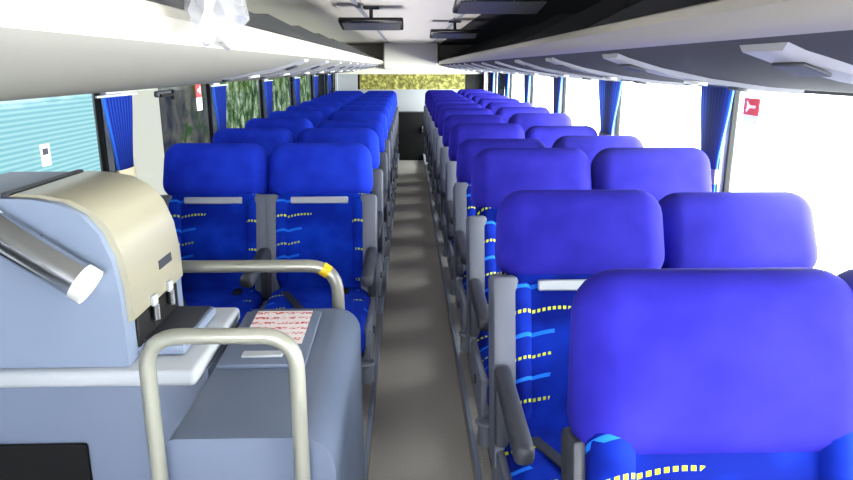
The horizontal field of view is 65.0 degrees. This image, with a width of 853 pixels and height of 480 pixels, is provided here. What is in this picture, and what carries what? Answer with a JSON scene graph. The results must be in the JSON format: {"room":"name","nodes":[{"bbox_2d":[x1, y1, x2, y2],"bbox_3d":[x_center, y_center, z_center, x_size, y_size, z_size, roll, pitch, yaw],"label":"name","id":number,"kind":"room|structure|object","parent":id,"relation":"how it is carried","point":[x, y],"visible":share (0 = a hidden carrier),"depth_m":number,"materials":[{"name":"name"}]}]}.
{"room":"bus interior","nodes":[
{"label":"bus interior","id":0,"kind":"room"},
{"bbox_2d":[92,73,337,172],"bbox_3d":[-1.378,-0.693,5.156,0.095,2.000,13.600,0,15,-1],"label":"wall","id":1,"kind":"structure","parent":0,"point":[111,158],"depth_m":4.26,"materials":[{"name":"grey plastic"}]},
{"bbox_2d":[93,93,109,171],"bbox_3d":[-1.320,-0.090,2.126,0.020,0.750,1.410,0,15,-1],"label":"window","id":2,"kind":"structure","parent":1,"relation":"in","point":[98,106],"depth_m":2.75,"materials":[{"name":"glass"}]},
{"bbox_2d":[39,143,51,166],"bbox_3d":[-1.318,-0.294,2.316,0.004,0.075,0.060,0,15,-1],"label":"window sticker","id":3,"kind":"object","parent":2,"relation":"attached to","point":[44,148],"visible":1,"depth_m":2.31,"materials":[{"name":"white paper"}]},
{"bbox_2d":[95,92,137,177],"bbox_3d":[-1.289,-0.270,2.881,0.044,0.700,0.400,0,15,-1],"label":"window curtain","id":4,"kind":"object","parent":1,"relation":"hanging from","point":[118,111],"visible":0.45,"depth_m":2.81,"materials":[{"name":"fabric"}]},
{"bbox_2d":[154,90,175,98],"bbox_3d":[-1.303,-0.723,3.342,0.032,0.048,0.240,0,15,-1],"label":"hammer","id":5,"kind":"object","parent":1,"relation":"attached to","point":[164,93],"visible":1,"depth_m":3.33,"materials":[{"name":"grey plastic"}]},
{"bbox_2d":[0,0,382,100],"bbox_3d":[-0.956,-1.461,5.091,0.819,0.479,13.795,0,15,-1],"label":"luggage rack","id":6,"kind":"object","parent":1,"relation":"attached to","point":[49,48],"visible":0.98,"depth_m":1.41,"materials":[{"name":"beige plastic"}]},
{"bbox_2d":[184,0,249,49],"bbox_3d":[-0.537,-0.465,1.200,0.412,0.241,0.359,0,15,-1],"label":"plastic bag","id":7,"kind":"object","parent":6,"relation":"on","point":[221,23],"visible":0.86,"depth_m":1.15,"materials":[{"name":"grey plastic"}]},
{"bbox_2d":[206,84,213,142],"bbox_3d":[-1.361,-0.478,3.626,0.020,0.750,1.410,0,15,-1],"label":"window","id":8,"kind":"structure","parent":1,"relation":"in","point":[207,85],"depth_m":4.25,"materials":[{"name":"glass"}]},
{"bbox_2d":[195,84,202,110],"bbox_3d":[-1.363,-0.859,4.008,0.004,0.160,0.100,0,15,-1],"label":"emergency exit sign","id":9,"kind":"object","parent":8,"relation":"attached to","point":[197,87],"visible":0.93,"depth_m":4.00,"materials":[{"name":"red"}]},
{"bbox_2d":[210,84,227,129],"bbox_3d":[-1.330,-0.658,4.381,0.044,0.700,0.400,0,15,-1],"label":"window curtain","id":10,"kind":"object","parent":1,"relation":"hanging from","point":[219,92],"visible":0.39,"depth_m":4.29,"materials":[{"name":"fabric"}]},
{"bbox_2d":[259,79,263,117],"bbox_3d":[-1.401,-0.866,5.127,0.020,0.750,1.410,0,15,-1],"label":"window","id":11,"kind":"structure","parent":1,"relation":"in","point":[260,80],"depth_m":5.75,"materials":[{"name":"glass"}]},
{"bbox_2d":[263,80,272,117],"bbox_3d":[-1.370,-1.046,5.882,0.044,0.700,0.400,0,15,-1],"label":"window curtain","id":12,"kind":"object","parent":1,"relation":"hanging from","point":[268,83],"visible":0.34,"depth_m":5.79,"materials":[{"name":"fabric"}]},
{"bbox_2d":[290,77,293,105],"bbox_3d":[-1.442,-1.254,6.627,0.020,0.750,1.410,0,15,-1],"label":"window","id":13,"kind":"structure","parent":1,"relation":"in","point":[291,83],"depth_m":7.25,"materials":[{"name":"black glass"}]},
{"bbox_2d":[294,77,299,104],"bbox_3d":[-1.411,-1.434,7.382,0.044,0.700,0.400,0,15,-1],"label":"window curtain","id":14,"kind":"object","parent":1,"relation":"hanging from","point":[297,79],"visible":0.33,"depth_m":7.28,"materials":[{"name":"fabric"}]},
{"bbox_2d":[310,75,312,99],"bbox_3d":[-1.482,-1.642,8.127,0.020,0.750,1.410,0,15,-1],"label":"window","id":15,"kind":"structure","parent":1,"relation":"in","point":[310,75],"depth_m":8.75,"materials":[{"name":"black glass"}]},
{"bbox_2d":[314,75,317,97],"bbox_3d":[-1.452,-1.822,8.882,0.044,0.700,0.400,0,15,-1],"label":"window curtain","id":16,"kind":"object","parent":1,"relation":"hanging from","point":[315,77],"visible":0.34,"depth_m":8.77,"materials":[{"name":"fabric"}]},
{"bbox_2d":[325,74,326,94],"bbox_3d":[-1.523,-2.030,9.627,0.020,0.750,1.410,0,15,-1],"label":"window","id":17,"kind":"structure","parent":1,"relation":"in","point":[325,74],"depth_m":10.25,"materials":[{"name":"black glass"}]},
{"bbox_2d":[328,74,330,92],"bbox_3d":[-1.492,-2.210,10.382,0.044,0.700,0.400,0,15,-1],"label":"window curtain","id":18,"kind":"object","parent":1,"relation":"hanging from","point":[329,75],"visible":0.29,"depth_m":10.26,"materials":[{"name":"fabric"}]},
{"bbox_2d":[330,0,479,43],"bbox_3d":[-0.096,-1.687,4.934,2.660,0.065,13.600,0,15,-1],"label":"ceiling","id":19,"kind":"structure","parent":0,"point":[419,17],"depth_m":5.00,"materials":[{"name":"white plastic"}]},
{"bbox_2d":[338,6,403,29],"bbox_3d":[-0.346,-1.399,4.227,0.400,0.131,0.259,0,15,-1],"label":"monitor","id":20,"kind":"object","parent":19,"relation":"hanging from","point":[346,23],"depth_m":4.14,"materials":[{"name":"black plastic"}]},
{"bbox_2d":[430,21,479,38],"bbox_3d":[0.229,-1.729,5.500,0.400,0.131,0.259,0,15,-1],"label":"monitor","id":21,"kind":"object","parent":19,"relation":"hanging from","point":[454,33],"depth_m":5.43,"materials":[{"name":"black plastic"}]},
{"bbox_2d":[452,0,550,13],"bbox_3d":[0.320,-1.053,2.888,0.400,0.131,0.259,0,15,-1],"label":"monitor","id":22,"kind":"object","parent":19,"relation":"hanging from","point":[460,6],"depth_m":2.87,"materials":[{"name":"black plastic"}]},
{"bbox_2d":[338,42,483,112],"bbox_3d":[-0.263,-2.298,11.363,2.660,2.000,0.961,0,15,-1],"label":"wall","id":23,"kind":"structure","parent":0,"point":[409,70],"depth_m":11.65,"materials":[{"name":"grey plastic"}]},
{"bbox_2d":[398,113,424,159],"bbox_3d":[-0.273,-1.834,11.881,0.560,0.840,0.069,0,15,-1],"label":"door","id":24,"kind":"structure","parent":23,"relation":"in","point":[411,125],"depth_m":11.88,"materials":[{"name":"black"}]},
{"bbox_2d":[362,153,491,479],"bbox_3d":[-0.096,0.237,5.431,2.660,0.182,13.600,0,15,-1],"label":"floor","id":25,"kind":"structure","parent":0,"point":[420,412],"depth_m":3.70,"materials":[{"name":"carpet"}]},
{"bbox_2d":[0,307,239,479],"bbox_3d":[-0.908,0.641,1.986,0.647,0.765,0.470,0,15,-1],"label":"countertop","id":26,"kind":"structure","parent":25,"relation":"on","point":[78,423],"depth_m":1.82,"materials":[{"name":"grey plastic"}]},
{"bbox_2d":[0,169,215,367],"bbox_3d":[-0.930,0.021,1.779,0.590,0.535,0.518,0,15,-1],"label":"beverage dispenser","id":27,"kind":"object","parent":26,"relation":"on","point":[91,271],"visible":0.98,"depth_m":1.66,"materials":[{"name":"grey plastic"}]},
{"bbox_2d":[160,143,268,322],"bbox_3d":[-0.995,0.166,3.048,0.538,1.150,0.712,0,15,-1],"label":"passenger seat","id":28,"kind":"object","parent":25,"relation":"on","point":[215,200],"visible":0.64,"depth_m":3.13,"materials":[{"name":"blue fabric"}]},
{"bbox_2d":[139,327,310,479],"bbox_3d":[-0.413,0.658,1.456,0.358,0.996,0.060,0,15,-1],"label":"handrail","id":29,"kind":"object","parent":25,"relation":"on","point":[149,353],"visible":1,"depth_m":1.34,"materials":[{"name":"metal"}]},
{"bbox_2d":[212,128,295,193],"bbox_3d":[-1.015,-0.034,3.823,0.538,1.150,0.712,0,15,-1],"label":"passenger seat","id":30,"kind":"object","parent":25,"relation":"on","point":[267,138],"visible":0.22,"depth_m":3.90,"materials":[{"name":"blue fabric"}]},
{"bbox_2d":[181,259,344,309],"bbox_3d":[-0.750,0.496,2.304,0.971,0.884,0.064,0,15,-1],"label":"handrail","id":31,"kind":"object","parent":25,"relation":"on","point":[327,271],"visible":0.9,"depth_m":2.19,"materials":[{"name":"silver metal"}]},
{"bbox_2d":[166,308,363,479],"bbox_3d":[-0.391,0.666,1.899,0.365,0.760,0.808,0,15,-1],"label":"storage box","id":32,"kind":"object","parent":25,"relation":"on","point":[238,426],"visible":0.84,"depth_m":1.60,"materials":[{"name":"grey plastic"}]},
{"bbox_2d":[244,118,313,142],"bbox_3d":[-1.036,-0.234,4.597,0.538,1.150,0.712,0,15,-1],"label":"passenger seat","id":33,"kind":"object","parent":25,"relation":"on","point":[295,125],"visible":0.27,"depth_m":4.68,"materials":[{"name":"blue fabric"}]},
{"bbox_2d":[268,111,326,127],"bbox_3d":[-1.057,-0.435,5.371,0.538,1.150,0.712,0,15,-1],"label":"passenger seat","id":34,"kind":"object","parent":25,"relation":"on","point":[315,117],"visible":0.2,"depth_m":5.45,"materials":[{"name":"blue fabric"}]},
{"bbox_2d":[286,105,335,119],"bbox_3d":[-1.078,-0.635,6.145,0.538,1.150,0.712,0,15,-1],"label":"passenger seat","id":35,"kind":"object","parent":25,"relation":"on","point":[327,110],"visible":0.13,"depth_m":6.23,"materials":[{"name":"blue fabric"}]},
{"bbox_2d":[246,143,377,391],"bbox_3d":[-0.494,0.167,3.046,0.547,1.150,0.744,0,15,-1],"label":"passenger seat","id":36,"kind":"object","parent":25,"relation":"on","point":[320,207],"visible":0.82,"depth_m":3.14,"materials":[{"name":"blue fabric"}]},
{"bbox_2d":[300,101,343,110],"bbox_3d":[-1.099,-0.835,6.920,0.538,1.150,0.712,0,15,-1],"label":"passenger seat","id":37,"kind":"object","parent":25,"relation":"on","point":[337,105],"visible":0.17,"depth_m":7.01,"materials":[{"name":"blue fabric"}]},
{"bbox_2d":[311,98,349,105],"bbox_3d":[-1.120,-1.035,7.694,0.538,1.150,0.712,0,15,-1],"label":"passenger seat","id":38,"kind":"object","parent":25,"relation":"on","point":[345,101],"visible":0.13,"depth_m":7.78,"materials":[{"name":"blue fabric"}]},
{"bbox_2d":[320,95,354,101],"bbox_3d":[-1.141,-1.236,8.468,0.538,1.150,0.712,0,15,-1],"label":"passenger seat","id":39,"kind":"object","parent":25,"relation":"on","point":[350,97],"visible":0.06,"depth_m":8.56,"materials":[{"name":"blue fabric"}]},
{"bbox_2d":[297,128,383,314],"bbox_3d":[-0.515,-0.034,3.820,0.547,1.150,0.744,0,15,-1],"label":"passenger seat","id":40,"kind":"object","parent":25,"relation":"on","point":[367,137],"visible":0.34,"depth_m":3.91,"materials":[{"name":"blue fabric"}]},
{"bbox_2d":[327,93,359,98],"bbox_3d":[-1.162,-1.436,9.242,0.538,1.150,0.712,0,15,-1],"label":"passenger seat","id":41,"kind":"object","parent":25,"relation":"on","point":[356,95],"visible":0.09,"depth_m":9.33,"materials":[{"name":"blue fabric"}]},
{"bbox_2d":[333,91,362,95],"bbox_3d":[-1.183,-1.636,10.017,0.538,1.150,0.712,0,15,-1],"label":"passenger seat","id":42,"kind":"object","parent":25,"relation":"on","point":[360,93],"visible":0.18,"depth_m":10.11,"materials":[{"name":"blue fabric"}]},
{"bbox_2d":[317,120,387,270],"bbox_3d":[-0.537,-0.232,4.634,0.547,1.126,0.821,0,15,-1],"label":"passenger seat","id":43,"kind":"object","parent":25,"relation":"on","point":[375,126],"visible":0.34,"depth_m":4.77,"materials":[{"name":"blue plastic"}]},
{"bbox_2d":[328,111,390,239],"bbox_3d":[-0.557,-0.434,5.368,0.547,1.150,0.744,0,15,-1],"label":"passenger seat","id":44,"kind":"object","parent":25,"relation":"on","point":[379,116],"visible":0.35,"depth_m":5.46,"materials":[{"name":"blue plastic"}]},
{"bbox_2d":[339,105,392,216],"bbox_3d":[-0.578,-0.634,6.143,0.547,1.150,0.744,0,15,-1],"label":"passenger seat","id":45,"kind":"object","parent":25,"relation":"on","point":[381,108],"visible":0.19,"depth_m":6.24,"materials":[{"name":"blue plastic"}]},
{"bbox_2d":[347,101,394,199],"bbox_3d":[-0.599,-0.834,6.917,0.547,1.150,0.744,0,15,-1],"label":"passenger seat","id":46,"kind":"object","parent":25,"relation":"on","point":[383,103],"visible":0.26,"depth_m":7.01,"materials":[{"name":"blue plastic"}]},
{"bbox_2d":[353,98,395,185],"bbox_3d":[-0.620,-1.035,7.691,0.547,1.150,0.744,0,15,-1],"label":"passenger seat","id":47,"kind":"object","parent":25,"relation":"on","point":[388,100],"visible":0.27,"depth_m":7.79,"materials":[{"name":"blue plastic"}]},
{"bbox_2d":[358,95,396,174],"bbox_3d":[-0.640,-1.235,8.465,0.547,1.150,0.744,0,15,-1],"label":"passenger seat","id":48,"kind":"object","parent":25,"relation":"on","point":[361,96],"visible":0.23,"depth_m":8.57,"materials":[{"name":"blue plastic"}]},
{"bbox_2d":[363,93,397,165],"bbox_3d":[-0.661,-1.435,9.240,0.547,1.150,0.744,0,15,-1],"label":"passenger seat","id":49,"kind":"object","parent":25,"relation":"on","point":[391,94],"visible":0.15,"depth_m":9.34,"materials":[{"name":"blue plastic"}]},
{"bbox_2d":[366,91,398,157],"bbox_3d":[-0.682,-1.635,10.014,0.547,1.150,0.744,0,15,-1],"label":"passenger seat","id":50,"kind":"object","parent":25,"relation":"on","point":[393,92],"visible":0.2,"depth_m":10.12,"materials":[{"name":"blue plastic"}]},
{"bbox_2d":[424,90,454,154],"bbox_3d":[0.224,-1.719,10.337,0.547,1.150,0.744,0,15,-1],"label":"passenger seat","id":51,"kind":"object","parent":25,"relation":"on","point":[428,91],"visible":0.2,"depth_m":10.44,"materials":[{"name":"blue fabric"}]},
{"bbox_2d":[425,92,457,161],"bbox_3d":[0.245,-1.519,9.563,0.547,1.150,0.744,0,15,-1],"label":"passenger seat","id":52,"kind":"object","parent":25,"relation":"on","point":[429,93],"visible":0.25,"depth_m":9.66,"materials":[{"name":"blue fabric"}]},
{"bbox_2d":[426,94,462,170],"bbox_3d":[0.266,-1.319,8.789,0.547,1.150,0.744,0,15,-1],"label":"passenger seat","id":53,"kind":"object","parent":25,"relation":"on","point":[432,95],"visible":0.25,"depth_m":8.89,"materials":[{"name":"blue fabric"}]},
{"bbox_2d":[428,97,468,180],"bbox_3d":[0.287,-1.118,8.014,0.547,1.150,0.744,0,15,-1],"label":"passenger seat","id":54,"kind":"object","parent":25,"relation":"on","point":[433,99],"visible":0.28,"depth_m":8.11,"materials":[{"name":"blue fabric"}]},
{"bbox_2d":[430,100,474,193],"bbox_3d":[0.308,-0.918,7.240,0.547,1.150,0.744,0,15,-1],"label":"passenger seat","id":55,"kind":"object","parent":25,"relation":"on","point":[436,103],"visible":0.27,"depth_m":7.33,"materials":[{"name":"blue fabric"}]},
{"bbox_2d":[433,103,482,209],"bbox_3d":[0.329,-0.718,6.466,0.547,1.150,0.744,0,15,-1],"label":"passenger seat","id":56,"kind":"object","parent":25,"relation":"on","point":[440,107],"visible":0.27,"depth_m":6.56,"materials":[{"name":"blue fabric"}]},
{"bbox_2d":[436,108,492,229],"bbox_3d":[0.350,-0.518,5.692,0.547,1.150,0.744,0,15,-1],"label":"passenger seat","id":57,"kind":"object","parent":25,"relation":"on","point":[444,113],"visible":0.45,"depth_m":5.78,"materials":[{"name":"blue fabric"}]},
{"bbox_2d":[457,89,485,93],"bbox_3d":[0.724,-1.732,10.365,0.538,1.162,0.715,0,15,-1],"label":"passenger seat","id":58,"kind":"object","parent":25,"relation":"on","point":[460,91],"visible":0.12,"depth_m":10.46,"materials":[{"name":"blue fabric"}]},
{"bbox_2d":[440,115,506,256],"bbox_3d":[0.371,-0.317,4.917,0.547,1.150,0.744,0,15,-1],"label":"passenger seat","id":59,"kind":"object","parent":25,"relation":"on","point":[450,121],"visible":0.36,"depth_m":5.01,"materials":[{"name":"blue fabric"}]},
{"bbox_2d":[461,91,491,96],"bbox_3d":[0.745,-1.532,9.591,0.538,1.162,0.715,0,15,-1],"label":"passenger seat","id":60,"kind":"object","parent":25,"relation":"on","point":[464,93],"visible":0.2,"depth_m":9.68,"materials":[{"name":"blue fabric"}]},
{"bbox_2d":[466,93,499,99],"bbox_3d":[0.766,-1.332,8.817,0.538,1.162,0.715,0,15,-1],"label":"passenger seat","id":61,"kind":"object","parent":25,"relation":"on","point":[469,96],"visible":0.12,"depth_m":8.90,"materials":[{"name":"blue fabric"}]},
{"bbox_2d":[445,123,524,294],"bbox_3d":[0.392,-0.117,4.143,0.547,1.150,0.744,0,15,-1],"label":"passenger seat","id":62,"kind":"object","parent":25,"relation":"on","point":[461,132],"visible":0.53,"depth_m":4.23,"materials":[{"name":"blue fabric"}]},
{"bbox_2d":[471,96,508,103],"bbox_3d":[0.787,-1.131,8.042,0.538,1.162,0.715,0,15,-1],"label":"passenger seat","id":63,"kind":"object","parent":25,"relation":"on","point":[475,99],"visible":0.11,"depth_m":8.12,"materials":[{"name":"blue fabric"}]},
{"bbox_2d":[477,99,518,107],"bbox_3d":[0.808,-0.931,7.268,0.538,1.162,0.715,0,15,-1],"label":"passenger seat","id":64,"kind":"object","parent":25,"relation":"on","point":[483,102],"visible":0.08,"depth_m":7.35,"materials":[{"name":"blue fabric"}]},
{"bbox_2d":[453,138,545,357],"bbox_3d":[0.412,0.085,3.409,0.547,1.126,0.821,0,15,-1],"label":"passenger seat","id":65,"kind":"object","parent":25,"relation":"on","point":[463,207],"visible":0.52,"depth_m":3.50,"materials":[{"name":"blue fabric"}]},
{"bbox_2d":[485,102,532,114],"bbox_3d":[0.829,-0.731,6.494,0.538,1.162,0.715,0,15,-1],"label":"passenger seat","id":66,"kind":"object","parent":25,"relation":"on","point":[493,106],"visible":0.17,"depth_m":6.58,"materials":[{"name":"blue fabric"}]},
{"bbox_2d":[495,107,549,122],"bbox_3d":[0.850,-0.531,5.720,0.538,1.162,0.715,0,15,-1],"label":"passenger seat","id":67,"kind":"object","parent":25,"relation":"on","point":[506,112],"visible":0.18,"depth_m":5.80,"materials":[{"name":"blue fabric"}]},
{"bbox_2d":[466,148,591,468],"bbox_3d":[0.434,0.268,2.594,0.547,1.179,0.751,0,15,-1],"label":"passenger seat","id":68,"kind":"object","parent":25,"relation":"on","point":[497,173],"visible":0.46,"depth_m":2.68,"materials":[{"name":"blue fabric"}]},
{"bbox_2d":[508,113,571,132],"bbox_3d":[0.871,-0.331,4.945,0.538,1.162,0.715,0,15,-1],"label":"passenger seat","id":69,"kind":"object","parent":25,"relation":"on","point":[525,120],"visible":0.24,"depth_m":5.02,"materials":[{"name":"blue fabric"}]},
{"bbox_2d":[525,126,597,147],"bbox_3d":[0.891,-0.122,4.211,0.538,1.126,0.789,0,15,-1],"label":"passenger seat","id":70,"kind":"object","parent":25,"relation":"on","point":[548,135],"visible":0.19,"depth_m":4.33,"materials":[{"name":"blue fabric"}]},
{"bbox_2d":[488,189,664,479],"bbox_3d":[0.455,0.484,1.820,0.547,1.150,0.744,0,15,-1],"label":"passenger seat","id":71,"kind":"object","parent":25,"relation":"on","point":[548,243],"visible":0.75,"depth_m":1.91,"materials":[{"name":"blue fabric"}]},
{"bbox_2d":[552,135,643,164],"bbox_3d":[0.913,0.076,3.397,0.538,1.150,0.712,0,15,-1],"label":"passenger seat","id":72,"kind":"object","parent":25,"relation":"on","point":[590,145],"visible":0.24,"depth_m":3.48,"materials":[{"name":"blue fabric"}]},
{"bbox_2d":[591,147,711,200],"bbox_3d":[0.934,0.261,2.623,0.538,1.179,0.719,0,15,-1],"label":"passenger seat","id":73,"kind":"object","parent":25,"relation":"on","point":[660,172],"visible":0.22,"depth_m":2.70,"materials":[{"name":"blue fabric"}]},
{"bbox_2d":[561,267,852,479],"bbox_3d":[0.520,0.684,1.047,0.574,1.150,0.743,0,15,-1],"label":"passenger seat","id":74,"kind":"object","parent":25,"relation":"on","point":[674,373],"visible":1,"depth_m":1.14,"materials":[{"name":"blue fabric"}]},
{"bbox_2d":[658,192,832,273],"bbox_3d":[0.954,0.478,1.889,0.538,1.126,0.789,0,15,-1],"label":"passenger seat","id":75,"kind":"object","parent":25,"relation":"on","point":[701,229],"visible":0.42,"depth_m":2.00,"materials":[{"name":"blue fabric"}]},
{"bbox_2d":[837,269,852,289],"bbox_3d":[0.976,0.677,1.074,0.538,1.150,0.711,0,15,-1],"label":"passenger seat","id":76,"kind":"object","parent":25,"relation":"on","point":[847,276],"visible":0.16,"depth_m":1.21,"materials":[{"name":"blue fabric"}]},
{"bbox_2d":[483,73,741,191],"bbox_3d":[1.186,-0.710,5.221,0.095,2.000,13.600,0,15,-1],"label":"wall","id":77,"kind":"structure","parent":0,"point":[722,159],"depth_m":2.85,"materials":[{"name":"grey plastic"}]},
{"bbox_2d":[491,73,493,92],"bbox_3d":[1.016,-2.235,10.402,0.044,0.738,0.400,0,15,-1],"label":"window curtain","id":78,"kind":"object","parent":77,"relation":"hanging from","point":[492,74],"visible":0.37,"depth_m":10.28,"materials":[{"name":"fabric"}]},
{"bbox_2d":[495,73,496,92],"bbox_3d":[1.087,-2.037,9.654,0.020,0.750,1.410,0,15,-1],"label":"window","id":79,"kind":"structure","parent":77,"relation":"in","point":[496,73],"depth_m":10.28,"materials":[{"name":"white glass"}]},
{"bbox_2d":[505,74,508,95],"bbox_3d":[1.057,-1.847,8.902,0.044,0.738,0.400,0,15,-1],"label":"window curtain","id":80,"kind":"object","parent":77,"relation":"hanging from","point":[506,75],"visible":0.3,"depth_m":8.79,"materials":[{"name":"fabric"}]},
{"bbox_2d":[510,74,511,98],"bbox_3d":[1.128,-1.649,8.154,0.020,0.750,1.410,0,15,-1],"label":"window","id":81,"kind":"structure","parent":77,"relation":"in","point":[511,74],"depth_m":8.77,"materials":[{"name":"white glass"}]},
{"bbox_2d":[524,75,529,101],"bbox_3d":[1.097,-1.459,7.402,0.044,0.738,0.400,0,15,-1],"label":"window curtain","id":82,"kind":"object","parent":77,"relation":"hanging from","point":[526,77],"visible":0.34,"depth_m":7.30,"materials":[{"name":"fabric"}]},
{"bbox_2d":[531,76,533,105],"bbox_3d":[1.169,-1.261,6.654,0.020,0.750,1.410,0,15,-1],"label":"window","id":83,"kind":"structure","parent":77,"relation":"in","point":[532,82],"depth_m":7.27,"materials":[{"name":"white glass"}]},
{"bbox_2d":[553,77,561,112],"bbox_3d":[1.138,-1.071,5.902,0.044,0.738,0.400,0,15,-1],"label":"window curtain","id":84,"kind":"object","parent":77,"relation":"hanging from","point":[557,82],"visible":0.38,"depth_m":5.82,"materials":[{"name":"fabric"}]},
{"bbox_2d":[562,78,566,112],"bbox_3d":[1.209,-0.873,5.154,0.020,0.750,1.410,0,15,-1],"label":"window","id":85,"kind":"structure","parent":77,"relation":"in","point":[565,79],"depth_m":5.77,"materials":[{"name":"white glass"}]},
{"bbox_2d":[599,80,626,134],"bbox_3d":[1.178,-0.683,4.402,0.044,0.738,0.680,0,15,-1],"label":"window curtain","id":86,"kind":"object","parent":77,"relation":"hanging from","point":[609,91],"visible":0.47,"depth_m":4.32,"materials":[{"name":"fabric"}]},
{"bbox_2d":[438,0,852,93],"bbox_3d":[0.758,-1.486,5.130,0.819,0.450,13.795,0,15,-1],"label":"luggage rack","id":87,"kind":"object","parent":77,"relation":"attached to","point":[781,46],"visible":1,"depth_m":1.51,"materials":[{"name":"grey plastic"}]},
{"bbox_2d":[615,80,712,134],"bbox_3d":[1.250,-0.485,3.654,0.020,0.750,1.410,0,15,-1],"label":"window","id":88,"kind":"structure","parent":77,"relation":"in","point":[619,103],"depth_m":4.28,"materials":[{"name":"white glass"}]},
{"bbox_2d":[698,85,733,191],"bbox_3d":[1.219,-0.295,2.901,0.044,0.738,0.400,0,15,-1],"label":"window curtain","id":89,"kind":"object","parent":77,"relation":"hanging from","point":[716,101],"visible":0.42,"depth_m":2.83,"materials":[{"name":"fabric"}]},
{"bbox_2d":[722,90,852,191],"bbox_3d":[1.290,-0.097,2.154,0.020,0.750,1.410,0,15,-1],"label":"window","id":90,"kind":"structure","parent":77,"relation":"in","point":[735,103],"depth_m":2.77,"materials":[{"name":"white glass"}]},
{"bbox_2d":[742,98,760,125],"bbox_3d":[1.266,-0.502,2.611,0.004,0.100,0.120,0,15,-1],"label":"emergency exit sign","id":91,"kind":"object","parent":90,"relation":"attached to","point":[751,108],"visible":1,"depth_m":2.60,"materials":[{"name":"red"}]},
{"label":"outside","id":92,"kind":"structure","parent":0,"visible":0},
{"bbox_2d":[0,75,310,194],"bbox_3d":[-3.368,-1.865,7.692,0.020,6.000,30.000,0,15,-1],"label":"window","id":93,"kind":"structure","parent":92,"point":[67,123],"depth_m":7.74,"materials":[{"name":"clear glass"}]},
{"bbox_2d":[504,74,852,274],"bbox_3d":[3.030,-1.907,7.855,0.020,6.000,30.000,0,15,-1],"label":"window","id":94,"kind":"structure","parent":92,"point":[800,144],"depth_m":5.91,"materials":[{"name":"clear glass"}]}
]}

